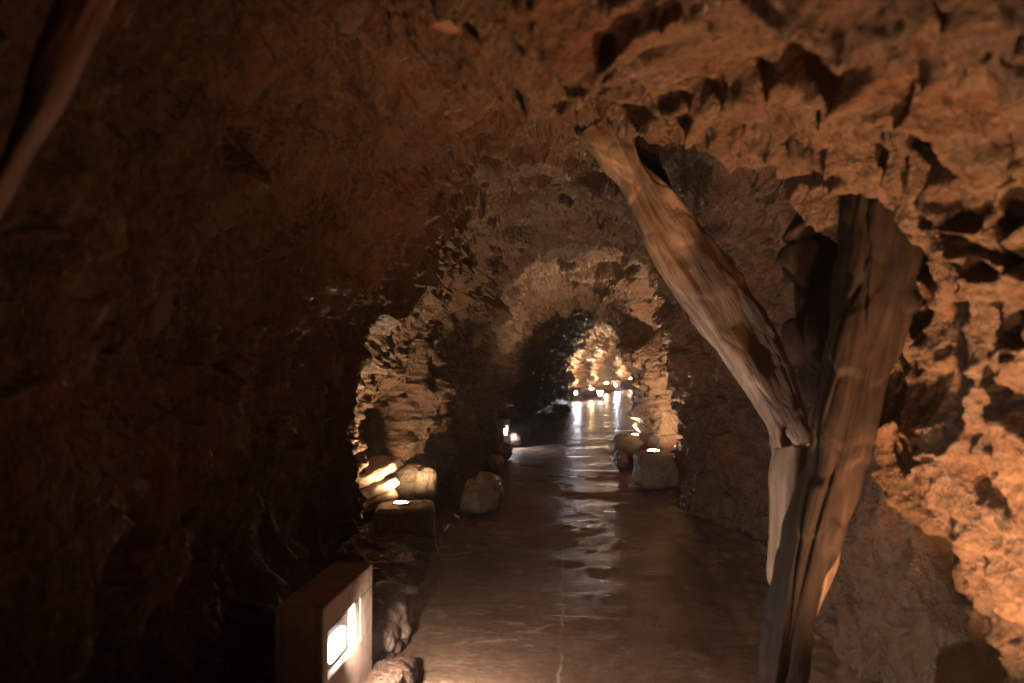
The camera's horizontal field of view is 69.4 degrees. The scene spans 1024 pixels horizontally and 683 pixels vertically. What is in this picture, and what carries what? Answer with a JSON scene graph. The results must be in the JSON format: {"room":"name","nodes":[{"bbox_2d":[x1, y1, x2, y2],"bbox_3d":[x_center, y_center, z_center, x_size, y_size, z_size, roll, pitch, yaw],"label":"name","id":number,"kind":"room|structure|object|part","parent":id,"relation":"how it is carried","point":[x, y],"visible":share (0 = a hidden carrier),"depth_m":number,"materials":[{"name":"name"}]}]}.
{"room":"underground passage","nodes":[
{"label":"underground passage","id":0,"kind":"room"},
{"bbox_2d":[0,46,632,682],"bbox_3d":[6.639,1.054,26.101,17.030,2.741,58.238,0,-1,0],"label":"wall","id":1,"kind":"structure","parent":0,"point":[205,356],"depth_m":3.11,"materials":[{"name":"brown stone"}]},
{"bbox_2d":[363,488,397,514],"bbox_3d":[-1.369,1.507,7.100,0.499,0.314,0.399,1,-2,-23],"label":"rock","id":2,"kind":"object","parent":1,"relation":"on","point":[370,506],"visible":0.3,"depth_m":6.97,"materials":[{"name":"stone"}]},
{"bbox_2d":[360,471,399,499],"bbox_3d":[-1.345,1.403,7.143,0.516,0.320,0.377,0,-1,-15],"label":"rock","id":3,"kind":"object","parent":2,"relation":"on","point":[390,482],"visible":0.48,"depth_m":7.01,"materials":[{"name":"stone"}]},
{"bbox_2d":[359,455,395,488],"bbox_3d":[-1.377,1.274,7.207,0.504,0.297,0.391,0,-2,-19],"label":"rock","id":4,"kind":"object","parent":3,"relation":"on","point":[378,468],"visible":0.62,"depth_m":7.09,"materials":[{"name":"stone"}]},
{"bbox_2d":[373,500,435,537],"bbox_3d":[-0.979,1.639,6.810,0.559,0.324,0.530,0,-1,-6],"label":"stone block","id":5,"kind":"object","parent":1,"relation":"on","point":[415,518],"visible":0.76,"depth_m":6.57,"materials":[{"name":"brown stone"}]},
{"bbox_2d":[392,501,409,505],"bbox_3d":[-1.020,1.488,6.795,0.175,0.045,0.175,0,-1,0],"label":"uplight","id":6,"kind":"object","parent":5,"relation":"on","point":[402,503],"visible":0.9,"depth_m":6.75,"materials":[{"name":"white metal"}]},
{"bbox_2d":[395,463,437,502],"bbox_3d":[-1.025,1.547,7.698,0.523,0.549,0.519,-1,-2,32],"label":"rock mound","id":7,"kind":"object","parent":1,"relation":"on","point":[406,474],"visible":0.24,"depth_m":7.52,"materials":[{"name":"stone"}]},
{"bbox_2d":[413,467,436,500],"bbox_3d":[-0.879,1.452,7.496,0.245,0.358,0.171,0,-1,-14],"label":"rock slab","id":8,"kind":"object","parent":7,"relation":"on","point":[426,477],"visible":0.9,"depth_m":7.45,"materials":[{"name":"stone"}]},
{"bbox_2d":[0,0,1023,345],"bbox_3d":[8.230,-0.489,26.121,19.119,1.598,58.205,0,-1,0],"label":"ceiling","id":9,"kind":"structure","parent":0,"point":[466,143],"depth_m":2.61,"materials":[{"name":"brown stone"}]},
{"bbox_2d":[0,0,116,217],"bbox_3d":[-0.922,-0.546,1.509,0.441,0.777,0.087,0,-1,-3],"label":"wooden beam","id":10,"kind":"structure","parent":9,"relation":"attached to","point":[71,29],"depth_m":1.49,"materials":[{"name":"brown wood"}]},
{"bbox_2d":[430,20,459,34],"bbox_3d":[-0.184,-1.071,2.424,0.580,0.137,0.106,0,-1,-17],"label":"rock","id":11,"kind":"object","parent":9,"relation":"attached to","point":[446,26],"visible":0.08,"depth_m":2.40,"materials":[{"name":"brown stone"}]},
{"bbox_2d":[580,120,809,452],"bbox_3d":[1.006,-0.398,4.076,1.338,1.988,0.418,-1,-2,39],"label":"prop","id":12,"kind":"object","parent":9,"relation":"attached to","point":[716,297],"visible":0.95,"depth_m":3.96,"materials":[{"name":"brown wood"}]},
{"bbox_2d":[393,388,880,682],"bbox_3d":[6.267,2.248,27.394,8.975,0.104,62.449,0,-1,17],"label":"floor","id":13,"kind":"structure","parent":0,"point":[582,572],"depth_m":5.31,"materials":[{"name":"concrete"}]},
{"bbox_2d":[386,653,393,658],"bbox_3d":[-0.650,1.684,3.949,0.042,0.030,0.055,1,-2,-25],"label":"rubble","id":14,"kind":"object","parent":13,"relation":"on","point":[390,655],"visible":0.62,"depth_m":3.94,"materials":[{"name":"brown stone"}]},
{"bbox_2d":[364,654,418,682],"bbox_3d":[-0.632,1.676,3.409,0.288,0.219,0.970,0,-1,7],"label":"rock","id":15,"kind":"object","parent":13,"relation":"on","point":[401,668],"visible":0.96,"depth_m":3.59,"materials":[{"name":"beige stone"}]},
{"bbox_2d":[275,563,371,682],"bbox_3d":[-0.817,1.339,3.284,0.200,0.528,0.660,0,-1,6],"label":"box","id":16,"kind":"object","parent":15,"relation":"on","point":[323,630],"visible":1,"depth_m":3.12,"materials":[{"name":"brown wood"}]},
{"bbox_2d":[328,613,345,667],"bbox_3d":[-0.820,1.286,3.186,0.135,0.175,0.270,0,-1,6],"label":"lamp","id":17,"kind":"object","parent":16,"relation":"attached to","point":[337,632],"depth_m":3.16,"materials":[{"name":"white glass"}]},
{"bbox_3d":[-0.732,1.339,3.274,0.030,0.528,0.660,0,-1,6],"label":"plate","id":18,"kind":"part","parent":16,"relation":"part of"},
{"bbox_2d":[371,581,418,655],"bbox_3d":[-0.778,1.618,4.315,0.414,0.281,0.901,0,-1,3],"label":"rock","id":19,"kind":"object","parent":13,"relation":"on","point":[394,605],"visible":0.61,"depth_m":4.21,"materials":[{"name":"brown stone"}]},
{"bbox_2d":[390,641,402,652],"bbox_3d":[-0.648,1.675,4.058,0.094,0.054,0.077,0,-1,0],"label":"rubble","id":20,"kind":"object","parent":13,"relation":"on","point":[398,646],"visible":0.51,"depth_m":4.03,"materials":[{"name":"brown stone"}]},
{"bbox_2d":[398,638,407,645],"bbox_3d":[-0.613,1.687,4.156,0.047,0.034,0.066,-1,-2,33],"label":"rubble","id":21,"kind":"object","parent":13,"relation":"on","point":[404,641],"visible":0.72,"depth_m":4.14,"materials":[{"name":"brown stone"}]},
{"bbox_2d":[433,517,442,564],"bbox_3d":[-0.633,1.631,6.237,0.022,0.241,0.970,0,-1,-11],"label":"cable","id":22,"kind":"object","parent":13,"relation":"on","point":[433,517],"visible":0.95,"depth_m":6.28,"materials":[{"name":"rubber"}]},
{"bbox_2d":[459,471,504,514],"bbox_3d":[-0.299,1.619,7.953,0.395,0.401,1.067,0,-1,11],"label":"boulder","id":23,"kind":"object","parent":13,"relation":"on","point":[481,494],"visible":1,"depth_m":7.62,"materials":[{"name":"brown stone"}]},
{"bbox_2d":[485,454,504,472],"bbox_3d":[-0.237,1.748,10.585,0.272,0.275,0.514,0,-1,6],"label":"boulder","id":24,"kind":"object","parent":13,"relation":"on","point":[494,463],"visible":0.98,"depth_m":10.41,"materials":[{"name":"brown stone"}]},
{"bbox_2d":[492,442,512,459],"bbox_3d":[-0.159,1.771,11.934,0.336,0.296,0.470,0,-1,0],"label":"boulder","id":25,"kind":"object","parent":13,"relation":"on","point":[504,449],"visible":0.86,"depth_m":11.76,"materials":[{"name":"brown stone"}]},
{"bbox_2d":[496,418,509,443],"bbox_3d":[-0.165,1.668,13.490,0.160,0.500,0.340,-1,-2,20],"label":"box","id":26,"kind":"object","parent":13,"relation":"on","point":[503,425],"visible":0.76,"depth_m":13.35,"materials":[{"name":"black metal"}]},
{"bbox_3d":[-0.104,1.667,13.468,0.030,0.500,0.340,-1,-2,20],"label":"plate","id":27,"kind":"part","parent":26,"relation":"part of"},
{"bbox_2d":[509,432,520,446],"bbox_3d":[0.032,1.822,13.714,0.291,0.283,0.418,0,-1,-6],"label":"boulder","id":28,"kind":"object","parent":13,"relation":"on","point":[515,438],"visible":0.81,"depth_m":13.55,"materials":[{"name":"beige stone"}]},
{"bbox_2d":[515,425,529,437],"bbox_3d":[0.203,1.863,15.300,0.310,0.280,0.449,0,-1,-11],"label":"boulder","id":29,"kind":"object","parent":13,"relation":"on","point":[524,431],"visible":0.76,"depth_m":15.13,"materials":[{"name":"stone"}]},
{"bbox_2d":[536,412,558,419],"bbox_3d":[0.964,2.024,20.172,0.557,0.202,0.820,1,-2,-23],"label":"boulder","id":30,"kind":"object","parent":13,"relation":"on","point":[542,415],"visible":1,"depth_m":19.91,"materials":[{"name":"brown stone"}]},
{"bbox_2d":[551,404,570,413],"bbox_3d":[1.504,2.036,22.442,0.450,0.292,0.803,1,-2,-29],"label":"boulder","id":31,"kind":"object","parent":13,"relation":"on","point":[561,409],"visible":1,"depth_m":22.19,"materials":[{"name":"brown stone"}]},
{"bbox_2d":[570,387,580,399],"bbox_3d":[2.437,2.014,28.537,0.400,0.500,0.200,1,-2,-38],"label":"box","id":32,"kind":"object","parent":13,"relation":"on","point":[575,392],"visible":1,"depth_m":28.45,"materials":[{"name":"black metal"}]},
{"bbox_2d":[581,388,601,397],"bbox_3d":[3.300,2.157,31.067,0.946,0.440,0.786,0,-1,-6],"label":"boulder","id":33,"kind":"object","parent":13,"relation":"on","point":[586,393],"visible":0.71,"depth_m":30.74,"materials":[{"name":"stone"}]},
{"bbox_2d":[596,383,614,391],"bbox_3d":[4.632,2.276,36.459,0.933,0.472,0.772,0,-1,-6],"label":"boulder","id":34,"kind":"object","parent":13,"relation":"on","point":[604,387],"visible":0.87,"depth_m":36.13,"materials":[{"name":"stone"}]},
{"bbox_2d":[611,380,620,390],"bbox_3d":[5.340,2.276,38.044,0.450,0.550,0.200,1,-2,-27],"label":"box","id":35,"kind":"object","parent":13,"relation":"on","point":[617,383],"visible":0.77,"depth_m":37.98,"materials":[{"name":"black metal"}]},
{"bbox_2d":[613,450,629,468],"bbox_3d":[1.607,1.729,10.850,0.234,0.285,0.437,0,-1,-6],"label":"boulder","id":36,"kind":"object","parent":13,"relation":"on","point":[621,459],"visible":1,"depth_m":10.73,"materials":[{"name":"stone"}]},
{"bbox_2d":[609,433,642,464],"bbox_3d":[1.806,1.640,11.251,0.665,0.483,0.555,0,-1,-11],"label":"boulder","id":37,"kind":"object","parent":13,"relation":"on","point":[630,444],"visible":0.58,"depth_m":11.04,"materials":[{"name":"stone"}]},
{"bbox_2d":[621,378,632,387],"bbox_3d":[6.676,2.355,41.949,1.044,0.588,0.767,0,-1,-6],"label":"boulder","id":38,"kind":"object","parent":13,"relation":"on","point":[626,382],"visible":0.56,"depth_m":41.66,"materials":[{"name":"stone"}]},
{"bbox_2d":[632,450,678,488],"bbox_3d":[1.801,1.595,9.264,0.529,0.475,0.447,0,-1,-11],"label":"stone block","id":39,"kind":"object","parent":13,"relation":"on","point":[659,470],"visible":0.84,"depth_m":9.07,"materials":[{"name":"brown stone"}]},
{"bbox_2d":[646,449,660,453],"bbox_3d":[1.760,1.367,9.219,0.200,0.048,0.200,0,-1,0],"label":"uplight","id":40,"kind":"object","parent":39,"relation":"on","point":[650,451],"visible":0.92,"depth_m":9.16,"materials":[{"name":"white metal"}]},
{"bbox_2d":[759,193,928,682],"bbox_3d":[1.332,0.462,3.006,0.773,2.574,0.298,0,-1,6],"label":"timber post","id":41,"kind":"object","parent":13,"relation":"on","point":[875,296],"visible":0.8,"depth_m":2.90,"materials":[{"name":"brown wood"}]},
{"bbox_2d":[767,445,840,614],"bbox_3d":[1.265,0.805,3.193,0.324,0.719,0.377,0,-1,5],"label":"plank","id":42,"kind":"object","parent":41,"relation":"attached to","point":[787,463],"visible":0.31,"depth_m":3.17,"materials":[{"name":"brown wood"}]},
{"bbox_2d":[776,212,837,404],"bbox_3d":[1.426,-0.159,3.293,0.502,1.423,0.359,0,-2,-19],"label":"rock","id":43,"kind":"object","parent":41,"relation":"attached to","point":[808,258],"visible":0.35,"depth_m":3.25,"materials":[{"name":"brown stone"}]},
{"bbox_2d":[616,185,1023,682],"bbox_3d":[9.951,1.216,26.093,17.298,2.499,58.231,0,-1,0],"label":"wall","id":44,"kind":"structure","parent":0,"point":[927,586],"depth_m":3.02,"materials":[{"name":"brown stone"}]}
]}

